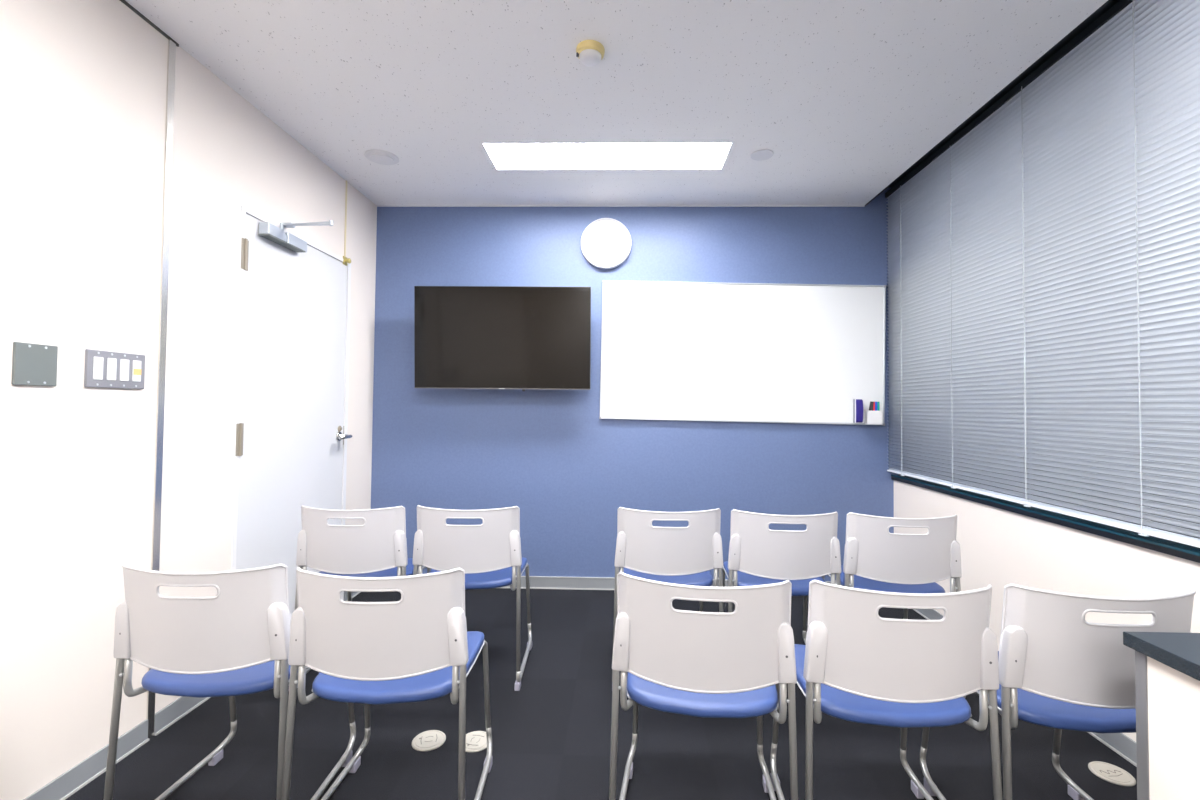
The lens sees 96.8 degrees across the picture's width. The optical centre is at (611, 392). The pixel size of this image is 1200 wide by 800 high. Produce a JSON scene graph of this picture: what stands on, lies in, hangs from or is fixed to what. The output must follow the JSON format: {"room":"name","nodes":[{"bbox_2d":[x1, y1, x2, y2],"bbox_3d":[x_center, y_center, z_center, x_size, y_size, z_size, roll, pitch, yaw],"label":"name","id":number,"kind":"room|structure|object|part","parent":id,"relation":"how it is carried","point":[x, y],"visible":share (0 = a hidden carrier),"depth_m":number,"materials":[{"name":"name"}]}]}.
{"room":"seminar room","nodes":[
{"label":"seminar room","id":0,"kind":"room"},
{"bbox_2d":[0,0,376,799],"bbox_3d":[-1.697,-0.070,0.631,0.100,2.500,5.772,1,-2,1],"label":"wall","id":1,"kind":"structure","parent":0,"point":[83,83],"depth_m":1.71,"materials":[{"name":"white paint"}]},
{"bbox_2d":[12,342,57,385],"bbox_3d":[-1.620,-0.078,1.499,0.010,0.117,0.108,1,-2,1],"label":"blank wall plate","id":2,"kind":"object","parent":1,"relation":"attached to","point":[32,364],"visible":1,"depth_m":1.49,"materials":[{"name":"grey"}]},
{"bbox_2d":[84,349,144,388],"bbox_3d":[-1.613,-0.073,1.736,0.013,0.117,0.198,1,-2,1],"label":"light switch","id":3,"kind":"object","parent":1,"relation":"attached to","point":[103,369],"visible":1,"depth_m":1.72,"materials":[{"name":"silver metal"}]},
{"bbox_2d":[120,0,178,46],"bbox_3d":[-1.652,-1.335,-0.128,0.006,0.009,4.190,1,-2,1],"label":"trim","id":4,"kind":"structure","parent":1,"relation":"attached to","point":[127,4],"depth_m":1.84,"materials":[{"name":"grey metal"}]},
{"bbox_2d":[146,39,175,737],"bbox_3d":[-1.613,-0.035,1.907,0.008,2.500,0.028,1,-2,1],"label":"trim","id":5,"kind":"structure","parent":1,"relation":"attached to","point":[167,184],"depth_m":1.91,"materials":[{"name":"grey metal"}]},
{"bbox_2d":[23,591,359,799],"bbox_3d":[-1.652,1.144,0.597,0.014,0.072,5.772,1,-2,1],"label":"baseboard","id":6,"kind":"structure","parent":1,"relation":"attached to","point":[62,787],"depth_m":1.75,"materials":[{"name":"grey plastic"}]},
{"bbox_2d":[231,206,351,616],"bbox_3d":[-1.506,0.212,2.726,0.362,2.052,0.915,1,-2,1],"label":"door","id":7,"kind":"structure","parent":1,"relation":"in","point":[292,377],"depth_m":2.61,"materials":[{"name":"white painted metal"}]},
{"bbox_3d":[-1.450,-0.796,2.528,0.238,0.008,0.016,0,-2,2],"label":"closer arm","id":8,"kind":"part","parent":7,"relation":"part of","materials":[{"name":"silver metal"}]},
{"bbox_3d":[-1.456,-0.805,2.559,0.272,0.028,0.082,1,-2,1],"label":"closer arm","id":9,"kind":"part","parent":7,"relation":"part of","materials":[{"name":"silver metal"}]},
{"bbox_3d":[-1.550,0.254,3.059,0.076,0.054,0.128,1,-2,1],"label":"handle","id":10,"kind":"part","parent":7,"relation":"part of","materials":[{"name":"silver metal"}]},
{"bbox_2d":[343,256,350,265],"bbox_3d":[-1.559,-0.776,3.144,0.036,0.048,0.044,1,-2,1],"label":"brass catch","id":11,"kind":"object","parent":7,"relation":"attached to","point":[346,260],"visible":1,"depth_m":3.13,"materials":[{"name":"yellow metal"}]},
{"bbox_2d":[344,181,346,256],"bbox_3d":[-1.573,-1.017,3.148,0.005,0.470,0.014,1,-2,1],"label":"trim","id":12,"kind":"structure","parent":1,"relation":"attached to","point":[346,181],"depth_m":3.14,"materials":[{"name":"beige"}]},
{"bbox_2d":[65,588,1136,799],"bbox_3d":[0.042,1.236,0.552,3.605,0.080,5.972,1,-2,1],"label":"floor","id":13,"kind":"structure","parent":0,"point":[551,736],"depth_m":1.85,"materials":[{"name":"grey carpet"}]},
{"bbox_2d":[104,562,355,799],"bbox_3d":[-1.084,0.833,1.585,0.469,0.758,0.502,1,-2,0],"label":"chair","id":14,"kind":"object","parent":13,"relation":"on","point":[233,642],"visible":0.97,"depth_m":1.38,"materials":[{"name":"grey plastic"}]},
{"bbox_3d":[-1.306,0.905,1.396,0.018,0.451,0.039,0,-2,20],"label":"leg","id":15,"kind":"part","parent":14,"relation":"part of","materials":[{"name":"silver metal"}]},
{"bbox_3d":[-1.263,0.750,1.575,0.033,0.132,0.348,0,-2,4],"label":"seat rail","id":16,"kind":"part","parent":14,"relation":"part of","materials":[{"name":"silver metal"}]},
{"bbox_3d":[-1.081,0.587,1.392,0.436,0.277,0.104,1,-2,0],"label":"backrest","id":17,"kind":"part","parent":14,"relation":"part of","materials":[{"name":"grey plastic"}]},
{"bbox_3d":[-1.084,0.792,1.597,0.407,0.051,0.408,1,-2,0],"label":"seat","id":18,"kind":"part","parent":14,"relation":"part of","materials":[{"name":"blue fabric"}]},
{"bbox_3d":[-1.279,0.959,1.770,0.020,0.317,0.118,1,-2,-10],"label":"leg","id":19,"kind":"part","parent":14,"relation":"part of","materials":[{"name":"silver metal"}]},
{"bbox_3d":[-0.863,0.909,1.396,0.018,0.451,0.039,1,-2,-21],"label":"leg","id":20,"kind":"part","parent":14,"relation":"part of","materials":[{"name":"silver metal"}]},
{"bbox_3d":[-0.903,0.754,1.575,0.033,0.132,0.348,1,-2,-4],"label":"seat rail","id":21,"kind":"part","parent":14,"relation":"part of","materials":[{"name":"silver metal"}]},
{"bbox_3d":[-0.892,0.963,1.770,0.020,0.317,0.118,0,-2,10],"label":"leg","id":22,"kind":"part","parent":14,"relation":"part of","materials":[{"name":"silver metal"}]},
{"bbox_2d":[288,505,430,690],"bbox_3d":[-1.088,0.854,2.402,0.469,0.758,0.502,1,-2,0],"label":"chair","id":23,"kind":"object","parent":13,"relation":"on","point":[377,547],"visible":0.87,"depth_m":2.19,"materials":[{"name":"grey plastic"}]},
{"bbox_3d":[-1.310,0.926,2.213,0.018,0.451,0.039,0,-2,21],"label":"leg","id":24,"kind":"part","parent":23,"relation":"part of","materials":[{"name":"silver metal"}]},
{"bbox_3d":[-1.283,0.980,2.587,0.020,0.317,0.118,1,-2,-10],"label":"leg","id":25,"kind":"part","parent":23,"relation":"part of","materials":[{"name":"silver metal"}]},
{"bbox_3d":[-1.086,0.609,2.209,0.436,0.277,0.104,1,-2,0],"label":"backrest","id":26,"kind":"part","parent":23,"relation":"part of","materials":[{"name":"grey plastic"}]},
{"bbox_3d":[-1.088,0.814,2.414,0.407,0.051,0.408,1,-2,0],"label":"seat","id":27,"kind":"part","parent":23,"relation":"part of","materials":[{"name":"blue plastic"}]},
{"bbox_3d":[-0.908,0.775,2.392,0.033,0.132,0.348,1,-2,-4],"label":"seat rail","id":28,"kind":"part","parent":23,"relation":"part of","materials":[{"name":"silver metal"}]},
{"bbox_3d":[-0.868,0.931,2.213,0.018,0.451,0.039,1,-2,-21],"label":"leg","id":29,"kind":"part","parent":23,"relation":"part of","materials":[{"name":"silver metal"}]},
{"bbox_2d":[281,567,491,799],"bbox_3d":[-0.611,0.837,1.561,0.469,0.758,0.502,1,-2,-1],"label":"chair","id":30,"kind":"object","parent":13,"relation":"on","point":[417,647],"visible":1,"depth_m":1.36,"materials":[{"name":"grey plastic"}]},
{"bbox_3d":[-0.829,0.909,1.368,0.018,0.451,0.039,0,-2,20],"label":"leg","id":31,"kind":"part","parent":30,"relation":"part of","materials":[{"name":"silver metal"}]},
{"bbox_3d":[-0.789,0.754,1.547,0.033,0.132,0.348,0,-2,3],"label":"seat rail","id":32,"kind":"part","parent":30,"relation":"part of","materials":[{"name":"silver metal"}]},
{"bbox_3d":[-0.809,0.963,1.742,0.020,0.317,0.118,1,-2,-11],"label":"leg","id":33,"kind":"part","parent":30,"relation":"part of","materials":[{"name":"silver metal"}]},
{"bbox_3d":[-0.605,0.591,1.368,0.436,0.277,0.104,1,-2,-1],"label":"backrest","id":34,"kind":"part","parent":30,"relation":"part of","materials":[{"name":"grey plastic"}]},
{"bbox_3d":[-0.611,0.796,1.573,0.407,0.051,0.408,1,-2,-1],"label":"seat","id":35,"kind":"part","parent":30,"relation":"part of","materials":[{"name":"blue fabric"}]},
{"bbox_3d":[-0.430,0.758,1.554,0.033,0.132,0.348,1,-2,-5],"label":"seat rail","id":36,"kind":"part","parent":30,"relation":"part of","materials":[{"name":"silver metal"}]},
{"bbox_3d":[-0.387,0.913,1.376,0.018,0.451,0.039,1,-2,-22],"label":"leg","id":37,"kind":"part","parent":30,"relation":"part of","materials":[{"name":"silver metal"}]},
{"bbox_3d":[-0.422,0.967,1.749,0.020,0.317,0.118,0,-2,9],"label":"leg","id":38,"kind":"part","parent":30,"relation":"part of","materials":[{"name":"silver metal"}]},
{"bbox_2d":[412,730,445,750],"bbox_3d":[-0.643,1.220,1.872,0.114,0.007,0.114,1,-2,-16],"label":"floor outlet","id":39,"kind":"object","parent":13,"relation":"on","point":[429,740],"visible":1,"depth_m":1.86,"materials":[{"name":"beige plastic"}]},
{"bbox_3d":[-0.643,1.218,1.872,0.091,0.002,0.091,-1,-2,39],"label":"lid","id":40,"kind":"part","parent":39,"relation":"part of","materials":[{"name":"beige plastic"}]},
{"bbox_2d":[412,505,531,690],"bbox_3d":[-0.612,0.860,2.425,0.469,0.758,0.502,1,-2,0],"label":"chair","id":41,"kind":"object","parent":13,"relation":"on","point":[489,553],"visible":0.91,"depth_m":2.22,"materials":[{"name":"grey plastic"}]},
{"bbox_3d":[-0.835,0.931,2.236,0.018,0.451,0.039,0,-2,21],"label":"leg","id":42,"kind":"part","parent":41,"relation":"part of","materials":[{"name":"silver metal"}]},
{"bbox_3d":[-0.791,0.777,2.415,0.033,0.132,0.348,0,-2,4],"label":"seat rail","id":43,"kind":"part","parent":41,"relation":"part of","materials":[{"name":"silver metal"}]},
{"bbox_3d":[-0.610,0.614,2.232,0.436,0.277,0.104,1,-2,0],"label":"backrest","id":44,"kind":"part","parent":41,"relation":"part of","materials":[{"name":"grey plastic"}]},
{"bbox_3d":[-0.612,0.819,2.437,0.407,0.051,0.408,1,-2,0],"label":"seat","id":45,"kind":"part","parent":41,"relation":"part of","materials":[{"name":"blue plastic"}]},
{"bbox_3d":[-0.432,0.781,2.414,0.033,0.132,0.348,1,-2,-4],"label":"seat rail","id":46,"kind":"part","parent":41,"relation":"part of","materials":[{"name":"silver metal"}]},
{"bbox_3d":[-0.392,0.936,2.236,0.018,0.451,0.039,1,-2,-21],"label":"leg","id":47,"kind":"part","parent":41,"relation":"part of","materials":[{"name":"silver metal"}]},
{"bbox_3d":[-0.420,0.989,2.610,0.020,0.317,0.118,0,-2,10],"label":"leg","id":48,"kind":"part","parent":41,"relation":"part of","materials":[{"name":"silver metal"}]},
{"bbox_2d":[465,731,486,751],"bbox_3d":[-0.479,1.222,1.869,0.114,0.007,0.114,0,-2,11],"label":"floor outlet","id":49,"kind":"object","parent":13,"relation":"on","point":[476,741],"visible":0.68,"depth_m":1.86,"materials":[{"name":"beige"}]},
{"bbox_2d":[612,507,722,685],"bbox_3d":[0.241,0.868,2.424,0.469,0.758,0.502,1,-2,1],"label":"chair","id":50,"kind":"object","parent":13,"relation":"on","point":[675,555],"visible":0.91,"depth_m":2.21,"materials":[{"name":"grey plastic"}]},
{"bbox_3d":[0.016,0.940,2.238,0.018,0.451,0.039,0,-2,21],"label":"leg","id":51,"kind":"part","parent":50,"relation":"part of","materials":[{"name":"silver metal"}]},
{"bbox_3d":[0.241,0.827,2.436,0.407,0.051,0.408,1,-2,1],"label":"seat","id":52,"kind":"part","parent":50,"relation":"part of","materials":[{"name":"blue plastic"}]},
{"bbox_3d":[0.240,0.622,2.231,0.436,0.277,0.104,1,-2,1],"label":"backrest","id":53,"kind":"part","parent":50,"relation":"part of","materials":[{"name":"grey plastic"}]},
{"bbox_3d":[0.436,0.997,2.605,0.020,0.317,0.118,0,-2,11],"label":"leg","id":54,"kind":"part","parent":50,"relation":"part of","materials":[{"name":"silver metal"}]},
{"bbox_3d":[0.421,0.789,2.410,0.033,0.132,0.348,1,-2,-3],"label":"seat rail","id":55,"kind":"part","parent":50,"relation":"part of","materials":[{"name":"silver metal"}]},
{"bbox_3d":[0.458,0.944,2.231,0.018,0.451,0.039,1,-2,-20],"label":"leg","id":56,"kind":"part","parent":50,"relation":"part of","materials":[{"name":"silver metal"}]},
{"bbox_2d":[609,571,797,799],"bbox_3d":[0.249,0.844,1.517,0.469,0.758,0.502,0,-2,7],"label":"chair","id":57,"kind":"object","parent":13,"relation":"on","point":[691,663],"visible":1,"depth_m":1.31,"materials":[{"name":"grey plastic"}]},
{"bbox_3d":[0.004,0.916,1.357,0.018,0.451,0.039,0,-2,28],"label":"leg","id":58,"kind":"part","parent":57,"relation":"part of","materials":[{"name":"silver metal"}]},
{"bbox_3d":[0.070,0.762,1.529,0.033,0.132,0.348,0,-2,11],"label":"seat rail","id":59,"kind":"part","parent":57,"relation":"part of","materials":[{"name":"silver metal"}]},
{"bbox_3d":[0.080,0.971,1.725,0.020,0.317,0.118,1,-2,-3],"label":"leg","id":60,"kind":"part","parent":57,"relation":"part of","materials":[{"name":"silver metal"}]},
{"bbox_3d":[0.251,0.803,1.528,0.407,0.051,0.408,0,-2,7],"label":"seat","id":61,"kind":"part","parent":57,"relation":"part of","materials":[{"name":"blue plastic"}]},
{"bbox_3d":[0.225,0.598,1.325,0.436,0.277,0.104,0,-2,7],"label":"backrest","id":62,"kind":"part","parent":57,"relation":"part of","materials":[{"name":"grey plastic"}]},
{"bbox_3d":[0.464,0.973,1.675,0.020,0.317,0.118,0,-2,18],"label":"leg","id":63,"kind":"part","parent":57,"relation":"part of","materials":[{"name":"silver metal"}]},
{"bbox_3d":[0.426,0.764,1.483,0.033,0.132,0.348,0,-2,4],"label":"seat rail","id":64,"kind":"part","parent":57,"relation":"part of","materials":[{"name":"silver metal"}]},
{"bbox_3d":[0.443,0.919,1.300,0.018,0.451,0.039,1,-2,-13],"label":"leg","id":65,"kind":"part","parent":57,"relation":"part of","materials":[{"name":"silver metal"}]},
{"bbox_2d":[722,509,840,643],"bbox_3d":[0.723,0.871,2.382,0.469,0.758,0.502,0,-2,4],"label":"chair","id":66,"kind":"object","parent":13,"relation":"on","point":[758,554],"visible":0.9,"depth_m":2.17,"materials":[{"name":"grey plastic"}]},
{"bbox_3d":[0.542,0.998,2.580,0.020,0.317,0.118,1,-2,-6],"label":"leg","id":67,"kind":"part","parent":66,"relation":"part of","materials":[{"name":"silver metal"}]},
{"bbox_3d":[0.489,0.944,2.209,0.018,0.451,0.039,0,-2,24],"label":"leg","id":68,"kind":"part","parent":66,"relation":"part of","materials":[{"name":"silver metal"}]},
{"bbox_3d":[0.544,0.789,2.384,0.033,0.132,0.348,0,-2,8],"label":"seat rail","id":69,"kind":"part","parent":66,"relation":"part of","materials":[{"name":"silver metal"}]},
{"bbox_3d":[0.725,0.831,2.394,0.407,0.051,0.408,0,-2,4],"label":"seat","id":70,"kind":"part","parent":66,"relation":"part of","materials":[{"name":"blue plastic"}]},
{"bbox_3d":[0.712,0.625,2.190,0.436,0.277,0.104,0,-2,4],"label":"backrest","id":71,"kind":"part","parent":66,"relation":"part of","materials":[{"name":"grey plastic"}]},
{"bbox_3d":[0.928,1.001,2.553,0.020,0.317,0.118,0,-2,14],"label":"leg","id":72,"kind":"part","parent":66,"relation":"part of","materials":[{"name":"silver metal"}]},
{"bbox_3d":[0.903,0.792,2.359,0.033,0.132,0.348,1,-2,0],"label":"seat rail","id":73,"kind":"part","parent":66,"relation":"part of","materials":[{"name":"silver metal"}]},
{"bbox_3d":[0.930,0.947,2.178,0.018,0.451,0.039,1,-2,-17],"label":"leg","id":74,"kind":"part","parent":66,"relation":"part of","materials":[{"name":"silver metal"}]},
{"bbox_2d":[770,580,1002,799],"bbox_3d":[0.716,0.847,1.483,0.469,0.758,0.502,0,-2,3],"label":"chair","id":75,"kind":"object","parent":13,"relation":"on","point":[855,664],"visible":0.99,"depth_m":1.28,"materials":[{"name":"grey plastic"}]},
{"bbox_3d":[0.533,0.974,1.679,0.020,0.317,0.118,1,-2,-7],"label":"leg","id":76,"kind":"part","parent":75,"relation":"part of","materials":[{"name":"silver metal"}]},
{"bbox_3d":[0.483,0.920,1.307,0.018,0.451,0.039,0,-2,24],"label":"leg","id":77,"kind":"part","parent":75,"relation":"part of","materials":[{"name":"silver metal"}]},
{"bbox_3d":[0.537,0.765,1.483,0.033,0.132,0.348,0,-2,7],"label":"seat rail","id":78,"kind":"part","parent":75,"relation":"part of","materials":[{"name":"silver metal"}]},
{"bbox_3d":[0.717,0.807,1.494,0.407,0.051,0.408,0,-2,3],"label":"seat","id":79,"kind":"part","parent":75,"relation":"part of","materials":[{"name":"blue plastic"}]},
{"bbox_3d":[0.707,0.602,1.290,0.436,0.277,0.104,0,-2,3],"label":"backrest","id":80,"kind":"part","parent":75,"relation":"part of","materials":[{"name":"grey plastic"}]},
{"bbox_3d":[0.919,0.977,1.655,0.020,0.317,0.118,0,-2,14],"label":"leg","id":81,"kind":"part","parent":75,"relation":"part of","materials":[{"name":"silver metal"}]},
{"bbox_3d":[0.895,0.768,1.461,0.033,0.132,0.348,1,-2,0],"label":"seat rail","id":82,"kind":"part","parent":75,"relation":"part of","materials":[{"name":"silver metal"}]},
{"bbox_3d":[0.925,0.923,1.280,0.018,0.451,0.039,1,-2,-17],"label":"leg","id":83,"kind":"part","parent":75,"relation":"part of","materials":[{"name":"silver metal"}]},
{"bbox_2d":[821,512,966,700],"bbox_3d":[1.191,0.875,2.344,0.469,0.758,0.502,0,-2,4],"label":"chair","id":84,"kind":"object","parent":13,"relation":"on","point":[876,558],"visible":0.85,"depth_m":2.14,"materials":[{"name":"grey plastic"}]},
{"bbox_3d":[0.956,0.947,2.170,0.018,0.451,0.039,0,-2,24],"label":"leg","id":85,"kind":"part","parent":84,"relation":"part of","materials":[{"name":"silver metal"}]},
{"bbox_3d":[1.011,0.793,2.345,0.033,0.132,0.348,0,-2,8],"label":"seat rail","id":86,"kind":"part","parent":84,"relation":"part of","materials":[{"name":"silver metal"}]},
{"bbox_3d":[1.192,0.834,2.355,0.407,0.051,0.408,0,-2,4],"label":"seat","id":87,"kind":"part","parent":84,"relation":"part of","materials":[{"name":"blue fabric"}]},
{"bbox_3d":[1.179,0.629,2.151,0.436,0.277,0.104,0,-2,4],"label":"backrest","id":88,"kind":"part","parent":84,"relation":"part of","materials":[{"name":"grey plastic"}]},
{"bbox_3d":[1.395,1.004,2.514,0.020,0.317,0.118,0,-2,14],"label":"leg","id":89,"kind":"part","parent":84,"relation":"part of","materials":[{"name":"silver metal"}]},
{"bbox_3d":[1.370,0.795,2.321,0.033,0.132,0.348,1,-2,0],"label":"seat rail","id":90,"kind":"part","parent":84,"relation":"part of","materials":[{"name":"silver metal"}]},
{"bbox_3d":[1.398,0.950,2.139,0.018,0.451,0.039,1,-2,-17],"label":"leg","id":91,"kind":"part","parent":84,"relation":"part of","materials":[{"name":"silver metal"}]},
{"bbox_2d":[920,583,1195,799],"bbox_3d":[1.191,0.852,1.468,0.469,0.758,0.502,0,-2,3],"label":"chair","id":92,"kind":"object","parent":13,"relation":"on","point":[1059,670],"visible":0.68,"depth_m":1.27,"materials":[{"name":"grey plastic"}]},
{"bbox_3d":[1.008,0.978,1.664,0.020,0.317,0.118,1,-2,-7],"label":"leg","id":93,"kind":"part","parent":92,"relation":"part of","materials":[{"name":"silver metal"}]},
{"bbox_3d":[1.012,0.769,1.468,0.033,0.132,0.348,0,-2,7],"label":"seat rail","id":94,"kind":"part","parent":92,"relation":"part of","materials":[{"name":"silver metal"}]},
{"bbox_3d":[0.958,0.924,1.292,0.018,0.451,0.039,0,-2,24],"label":"leg","id":95,"kind":"part","parent":92,"relation":"part of","materials":[{"name":"silver metal"}]},
{"bbox_3d":[1.394,0.981,1.640,0.020,0.317,0.118,0,-2,14],"label":"leg","id":96,"kind":"part","parent":92,"relation":"part of","materials":[{"name":"silver metal"}]},
{"bbox_3d":[1.192,0.811,1.479,0.407,0.051,0.408,0,-2,3],"label":"seat","id":97,"kind":"part","parent":92,"relation":"part of","materials":[{"name":"blue plastic"}]},
{"bbox_3d":[1.181,0.606,1.275,0.436,0.277,0.104,0,-2,3],"label":"backrest","id":98,"kind":"part","parent":92,"relation":"part of","materials":[{"name":"grey plastic"}]},
{"bbox_2d":[1088,761,1135,786],"bbox_3d":[1.625,1.238,1.734,0.114,0.007,0.114,1,-2,-10],"label":"floor outlet","id":99,"kind":"object","parent":13,"relation":"on","point":[1108,772],"visible":1,"depth_m":1.73,"materials":[{"name":"beige plastic"}]},
{"bbox_3d":[1.625,1.236,1.734,0.091,0.002,0.091,0,-2,6],"label":"lid","id":100,"kind":"part","parent":99,"relation":"part of","materials":[{"name":"beige plastic"}]},
{"bbox_2d":[1123,632,1199,799],"bbox_3d":[1.375,0.844,0.396,0.655,0.720,1.406,1,-2,1],"label":"base cabinet","id":101,"kind":"object","parent":13,"relation":"on","point":[1167,664],"visible":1,"depth_m":1.04,"materials":[{"name":"cream laminate"},{"name":"dark grey laminate"},{"name":"grey metal"}]},
{"bbox_2d":[125,0,1107,204],"bbox_3d":[-0.079,-1.330,0.624,3.314,0.050,5.772,1,-2,1],"label":"ceiling","id":102,"kind":"structure","parent":0,"point":[846,96],"depth_m":2.16,"materials":[{"name":"white paint"}]},
{"bbox_2d":[364,149,398,164],"bbox_3d":[-1.228,-1.249,2.846,0.172,0.017,0.172,1,-2,1],"label":"cover plate","id":103,"kind":"object","parent":102,"relation":"attached to","point":[377,156],"visible":1,"depth_m":2.82,"materials":[{"name":"white plastic"}]},
{"bbox_2d":[370,153,393,164],"bbox_3d":[-1.228,-1.244,2.846,0.120,0.008,0.120,1,-2,1],"label":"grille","id":104,"kind":"object","parent":103,"relation":"attached to","point":[379,158],"depth_m":2.83,"materials":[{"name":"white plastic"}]},
{"bbox_2d":[576,40,604,66],"bbox_3d":[-0.080,-1.245,1.972,0.106,0.048,0.106,1,-2,1],"label":"smoke detector","id":105,"kind":"object","parent":102,"relation":"attached to","point":[590,53],"visible":1,"depth_m":1.94,"materials":[{"name":"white plastic"}]},
{"bbox_2d":[482,142,732,169],"bbox_3d":[-0.023,-1.272,2.820,1.259,0.053,0.304,1,-2,1],"label":"ceiling light","id":106,"kind":"object","parent":102,"relation":"attached to","point":[597,155],"visible":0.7,"depth_m":2.86,"materials":[{"name":"white plastic"}]},
{"bbox_2d":[750,149,773,160],"bbox_3d":[0.779,-1.235,2.771,0.116,0.009,0.116,1,-2,1],"label":"cover plate","id":107,"kind":"object","parent":102,"relation":"attached to","point":[763,154],"visible":1,"depth_m":2.76,"materials":[{"name":"white plastic"}]},
{"bbox_2d":[865,0,1118,205],"bbox_3d":[1.717,-1.314,0.578,0.303,0.290,5.772,1,-2,1],"label":"trim","id":108,"kind":"structure","parent":102,"relation":"attached to","point":[1106,6],"depth_m":2.27,"materials":[{"name":"black"}]},
{"bbox_2d":[885,0,1199,547],"bbox_3d":[1.705,-0.464,0.754,0.036,1.800,5.368,1,-2,1],"label":"blind","id":109,"kind":"object","parent":108,"relation":"hanging from","point":[1043,262],"visible":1,"depth_m":2.02,"materials":[{"name":"silver metal"}]},
{"bbox_3d":[1.770,-0.386,3.239,0.029,1.764,0.003,1,-2,1],"label":"ladder cord","id":110,"kind":"part","parent":109,"relation":"part of","materials":[{"name":"white fabric"}]},
{"bbox_3d":[1.758,-0.399,2.741,0.028,1.764,0.002,1,-2,1],"label":"ladder cord","id":111,"kind":"part","parent":109,"relation":"part of","materials":[{"name":"white fabric"}]},
{"bbox_3d":[1.717,-1.348,0.775,0.028,0.032,5.364,1,-2,1],"label":"head rail","id":112,"kind":"part","parent":109,"relation":"part of","materials":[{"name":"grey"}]},
{"bbox_3d":[1.725,-0.421,2.232,0.002,1.748,0.002,1,-2,-21],"label":"lift cord","id":113,"kind":"part","parent":109,"relation":"part of","materials":[{"name":"fabric"}]},
{"bbox_3d":[1.746,-0.412,2.243,0.028,1.764,0.002,1,-2,1],"label":"ladder cord","id":114,"kind":"part","parent":109,"relation":"part of","materials":[{"name":"white fabric"}]},
{"bbox_3d":[1.700,0.427,0.731,0.014,0.009,5.368,1,-2,1],"label":"rail","id":115,"kind":"part","parent":109,"relation":"part of","materials":[{"name":"white metal"}]},
{"bbox_3d":[1.733,-0.425,1.745,0.028,1.764,0.002,1,-2,1],"label":"ladder cord","id":116,"kind":"part","parent":109,"relation":"part of","materials":[{"name":"white fabric"}]},
{"bbox_2d":[371,188,899,580],"bbox_3d":[0.129,-0.086,3.523,3.605,2.720,0.100,1,-2,1],"label":"wall","id":117,"kind":"structure","parent":0,"point":[568,470],"depth_m":3.48,"materials":[{"name":"blue paint"}]},
{"bbox_2d":[414,286,590,390],"bbox_3d":[-0.683,-0.333,3.400,1.104,0.653,0.200,1,-2,1],"label":"television","id":118,"kind":"object","parent":117,"relation":"attached to","point":[466,337],"visible":1,"depth_m":3.32,"materials":[{"name":"black"}]},
{"bbox_2d":[581,218,631,268],"bbox_3d":[-0.038,-0.972,3.480,0.332,0.332,0.042,1,-2,1],"label":"wall clock","id":119,"kind":"object","parent":117,"relation":"attached to","point":[606,243],"visible":1,"depth_m":3.47,"materials":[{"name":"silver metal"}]},
{"bbox_2d":[376,205,864,206],"bbox_3d":[0.037,-1.225,3.500,3.202,0.006,0.012,1,-2,1],"label":"trim","id":120,"kind":"structure","parent":117,"relation":"attached to","point":[376,205],"depth_m":3.50,"materials":[{"name":"white"}]},
{"bbox_2d":[499,576,835,589],"bbox_3d":[0.105,1.234,3.432,3.369,0.076,0.014,1,-2,1],"label":"baseboard","id":121,"kind":"structure","parent":117,"relation":"attached to","point":[536,582],"depth_m":3.44,"materials":[{"name":"grey plastic"}]},
{"bbox_2d":[599,280,885,425],"bbox_3d":[0.840,-0.260,3.448,1.826,0.904,0.025,1,-1,1],"label":"whiteboard","id":122,"kind":"object","parent":117,"relation":"attached to","point":[677,351],"visible":0.98,"depth_m":3.44,"materials":[{"name":"white ceramic"}]},
{"bbox_2d":[853,399,862,422],"bbox_3d":[1.563,0.117,3.382,0.045,0.152,0.056,1,-2,1],"label":"eraser","id":123,"kind":"object","parent":122,"relation":"attached to","point":[857,403],"visible":1,"depth_m":3.36,"materials":[{"name":"blue fabric"}]},
{"bbox_2d":[865,410,881,424],"bbox_3d":[1.661,0.158,3.386,0.092,0.088,0.040,1,-2,1],"label":"pen holder","id":124,"kind":"object","parent":122,"relation":"attached to","point":[871,417],"visible":1,"depth_m":3.37,"materials":[{"name":"white plastic"}]},
{"bbox_2d":[894,480,1199,741],"bbox_3d":[1.778,0.845,0.519,0.100,0.732,5.772,1,-2,1],"label":"wall","id":125,"kind":"structure","parent":0,"point":[999,548],"depth_m":2.20,"materials":[{"name":"white paint"}]},
{"bbox_2d":[913,609,1136,766],"bbox_3d":[1.718,1.174,0.505,0.014,0.072,5.758,1,-2,1],"label":"baseboard","id":126,"kind":"structure","parent":125,"relation":"attached to","point":[1119,743],"depth_m":1.85,"materials":[{"name":"grey plastic"}]},
{"bbox_2d":[891,425,1199,562],"bbox_3d":[1.782,-0.465,0.554,0.116,1.888,5.772,1,-2,1],"label":"window","id":127,"kind":"structure","parent":125,"relation":"in","point":[1180,550],"depth_m":2.05,"materials":[{"name":"black"}]}
]}

